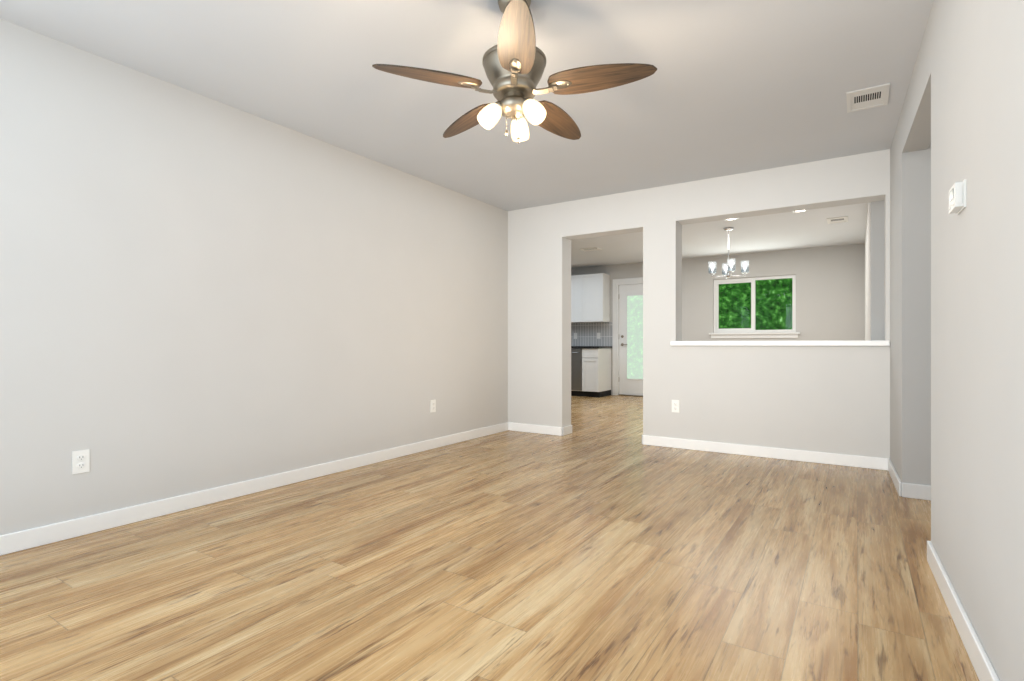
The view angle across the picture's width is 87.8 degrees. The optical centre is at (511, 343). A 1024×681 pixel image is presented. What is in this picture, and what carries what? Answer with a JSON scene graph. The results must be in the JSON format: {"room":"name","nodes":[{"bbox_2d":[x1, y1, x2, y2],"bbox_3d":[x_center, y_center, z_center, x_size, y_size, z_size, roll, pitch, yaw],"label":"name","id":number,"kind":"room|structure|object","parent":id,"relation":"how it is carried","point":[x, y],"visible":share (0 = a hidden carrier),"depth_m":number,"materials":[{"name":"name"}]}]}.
{"room":"empty living room","nodes":[
{"label":"empty living room","id":0,"kind":"room"},
{"bbox_2d":[0,19,507,534],"bbox_3d":[-1.838,-0.260,3.292,0.130,2.440,6.380,0,0,33],"label":"wall","id":1,"kind":"structure","parent":0,"point":[198,293],"depth_m":3.17,"materials":[{"name":"beige paint"}]},
{"bbox_2d":[72,449,89,473],"bbox_3d":[-2.161,0.590,2.667,0.010,0.114,0.070,0,0,33],"label":"electrical outlet","id":2,"kind":"object","parent":1,"relation":"attached to","point":[80,461],"visible":1,"depth_m":2.67,"materials":[{"name":"white plastic"}]},
{"bbox_2d":[0,422,507,555],"bbox_3d":[-1.742,0.915,3.308,0.015,0.090,6.250,0,0,33],"label":"baseboard","id":3,"kind":"structure","parent":1,"relation":"attached to","point":[37,536],"depth_m":3.15,"materials":[{"name":"white wood"}]},
{"bbox_2d":[430,400,435,412],"bbox_3d":[-0.723,0.570,4.881,0.010,0.114,0.070,0,0,33],"label":"electrical outlet","id":4,"kind":"object","parent":1,"relation":"attached to","point":[432,405],"visible":1,"depth_m":4.87,"materials":[{"name":"white plastic"}]},
{"bbox_2d":[0,0,932,268],"bbox_3d":[0.738,-1.530,4.350,9.900,0.100,11.100,0,0,33],"label":"ceiling","id":5,"kind":"structure","parent":0,"point":[734,86],"depth_m":2.99,"materials":[{"name":"paint"}]},
{"bbox_2d":[372,0,656,143],"bbox_3d":[0.042,-1.161,2.308,1.118,0.639,1.074,0,0,33],"label":"ceiling fan","id":6,"kind":"object","parent":5,"relation":"hanging from","point":[514,62],"visible":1,"depth_m":2.19,"materials":[{"name":"brown wood"}]},
{"bbox_2d":[579,247,601,250],"bbox_3d":[1.228,-1.476,8.300,0.301,0.008,0.200,0,0,33],"label":"ceiling vent","id":7,"kind":"object","parent":5,"relation":"in","point":[591,249],"visible":1,"depth_m":8.31,"materials":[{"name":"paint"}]},
{"bbox_2d":[708,227,748,277],"bbox_3d":[2.764,-1.160,6.790,0.372,0.640,0.372,0,0,-32],"label":"chandelier","id":8,"kind":"object","parent":5,"relation":"hanging from","point":[728,270],"visible":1,"depth_m":6.78,"materials":[{"name":"white glass"}]},
{"bbox_2d":[827,216,847,223],"bbox_3d":[3.879,-1.476,6.340,0.211,0.008,0.310,0,0,33],"label":"ceiling vent","id":9,"kind":"object","parent":5,"relation":"in","point":[837,220],"visible":1,"depth_m":6.34,"materials":[{"name":"metal"}]},
{"bbox_2d":[846,83,889,112],"bbox_3d":[2.139,-1.476,3.202,0.210,0.008,0.310,0,0,33],"label":"ceiling vent","id":10,"kind":"object","parent":5,"relation":"in","point":[868,98],"visible":1,"depth_m":3.19,"materials":[{"name":"metal"}]},
{"bbox_2d":[0,395,978,680],"bbox_3d":[0.738,1.010,4.350,9.900,0.100,11.100,0,0,33],"label":"floor","id":11,"kind":"structure","parent":0,"point":[600,543],"depth_m":2.18,"materials":[{"name":"brown wood"}]},
{"bbox_2d":[571,275,582,395],"bbox_3d":[1.174,-0.170,10.071,0.600,2.260,0.625,0,0,33],"label":"tall cabinet","id":12,"kind":"object","parent":11,"relation":"on","point":[576,280],"depth_m":9.99,"materials":[{"name":"wood"}]},
{"bbox_2d":[583,273,612,396],"bbox_3d":[1.573,-0.170,9.812,0.350,2.260,0.625,0,0,33],"label":"tall cabinet","id":13,"kind":"object","parent":11,"relation":"on","point":[591,335],"depth_m":9.84,"materials":[{"name":"wood"}]},
{"bbox_2d":[508,149,889,458],"bbox_3d":[0.274,-0.260,5.850,7.087,2.440,0.210,0,0,33],"label":"wall","id":14,"kind":"structure","parent":0,"point":[831,399],"depth_m":4.79,"materials":[{"name":"beige paint"}]},
{"bbox_2d":[508,422,561,435],"bbox_3d":[0.241,0.915,5.737,0.665,0.090,0.015,0,0,33],"label":"baseboard","id":15,"kind":"structure","parent":14,"relation":"attached to","point":[539,429],"depth_m":5.72,"materials":[{"name":"white wood"}]},
{"bbox_2d":[562,425,571,435],"bbox_3d":[0.587,0.915,5.646,0.015,0.090,0.210,0,0,33],"label":"baseboard","id":16,"kind":"object","parent":14,"relation":"attached to","point":[566,430],"visible":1,"depth_m":5.62,"materials":[{"name":"white wood"}]},
{"bbox_2d":[672,400,678,412],"bbox_3d":[1.511,0.575,4.915,0.070,0.114,0.010,0,0,33],"label":"outlet","id":17,"kind":"object","parent":14,"relation":"attached to","point":[675,405],"visible":1,"depth_m":4.91,"materials":[{"name":"white plastic"}]},
{"bbox_2d":[643,435,887,469],"bbox_3d":[2.057,0.915,4.557,1.926,0.090,0.015,0,0,33],"label":"baseboard","id":18,"kind":"structure","parent":14,"relation":"attached to","point":[817,457],"depth_m":4.46,"materials":[{"name":"white wood"}]},
{"bbox_2d":[670,340,889,345],"bbox_3d":[2.231,-0.006,4.579,1.655,0.042,0.280,0,0,33],"label":"sill","id":19,"kind":"structure","parent":14,"relation":"attached to","point":[791,343],"depth_m":4.40,"materials":[{"name":"white wood"}]},
{"bbox_2d":[571,244,864,394],"bbox_3d":[2.467,-0.260,9.684,6.850,2.440,0.130,0,0,33],"label":"wall","id":20,"kind":"structure","parent":0,"point":[830,293],"depth_m":8.28,"materials":[{"name":"beige paint"}]},
{"bbox_2d":[613,277,642,396],"bbox_3d":[2.374,-0.126,9.733,1.080,2.172,0.144,0,0,33],"label":"door","id":21,"kind":"structure","parent":20,"relation":"in","point":[623,289],"depth_m":9.90,"materials":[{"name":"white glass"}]},
{"bbox_2d":[709,275,799,337],"bbox_3d":[3.935,-0.592,8.685,1.360,0.993,0.145,0,0,33],"label":"dining window","id":22,"kind":"structure","parent":20,"relation":"in","point":[751,332],"depth_m":8.70,"materials":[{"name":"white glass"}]},
{"bbox_2d":[865,201,883,339],"bbox_3d":[4.095,-0.260,6.021,0.130,2.440,4.240,0,0,33],"label":"wall","id":23,"kind":"structure","parent":0,"point":[874,281],"depth_m":4.26,"materials":[{"name":"beige paint"}]},
{"bbox_2d":[928,144,930,485],"bbox_3d":[3.736,-0.260,2.646,2.666,2.440,0.218,0,0,33],"label":"wall","id":24,"kind":"structure","parent":0,"point":[929,315],"depth_m":3.27,"materials":[{"name":"beige paint"}]},
{"bbox_2d":[902,483,930,500],"bbox_3d":[3.643,0.915,2.617,2.792,0.090,0.107,0,0,33],"label":"baseboard","id":25,"kind":"structure","parent":24,"relation":"attached to","point":[916,491],"depth_m":3.29,"materials":[{"name":"white wood"}]},
{"bbox_2d":[890,0,1023,680],"bbox_3d":[1.123,-0.260,1.017,0.361,2.440,6.980,0,0,33],"label":"wall","id":26,"kind":"structure","parent":0,"point":[962,112],"depth_m":1.70,"materials":[{"name":"beige paint"}]},
{"bbox_2d":[888,459,901,495],"bbox_3d":[2.650,0.915,3.689,0.041,0.090,0.795,0,0,33],"label":"baseboard","id":27,"kind":"structure","parent":26,"relation":"attached to","point":[896,480],"depth_m":3.58,"materials":[{"name":"white wood"}]},
{"bbox_2d":[949,179,965,214],"bbox_3d":[1.494,-0.490,1.786,0.033,0.090,0.120,0,0,33],"label":"thermostat","id":28,"kind":"object","parent":26,"relation":"attached to","point":[957,197],"visible":1,"depth_m":1.74,"materials":[{"name":"white plastic"}]},
{"bbox_2d":[927,541,999,680],"bbox_3d":[0.611,0.915,0.309,0.173,0.090,4.778,0,0,33],"label":"baseboard","id":29,"kind":"structure","parent":26,"relation":"attached to","point":[980,662],"depth_m":1.72,"materials":[{"name":"white wood"}]},
{"label":"outside","id":30,"kind":"structure","parent":0,"visible":0},
{"bbox_2d":[627,278,792,378],"bbox_3d":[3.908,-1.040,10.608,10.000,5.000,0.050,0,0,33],"label":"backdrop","id":31,"kind":"structure","parent":30,"point":[785,304],"depth_m":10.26,"materials":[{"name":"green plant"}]}
]}

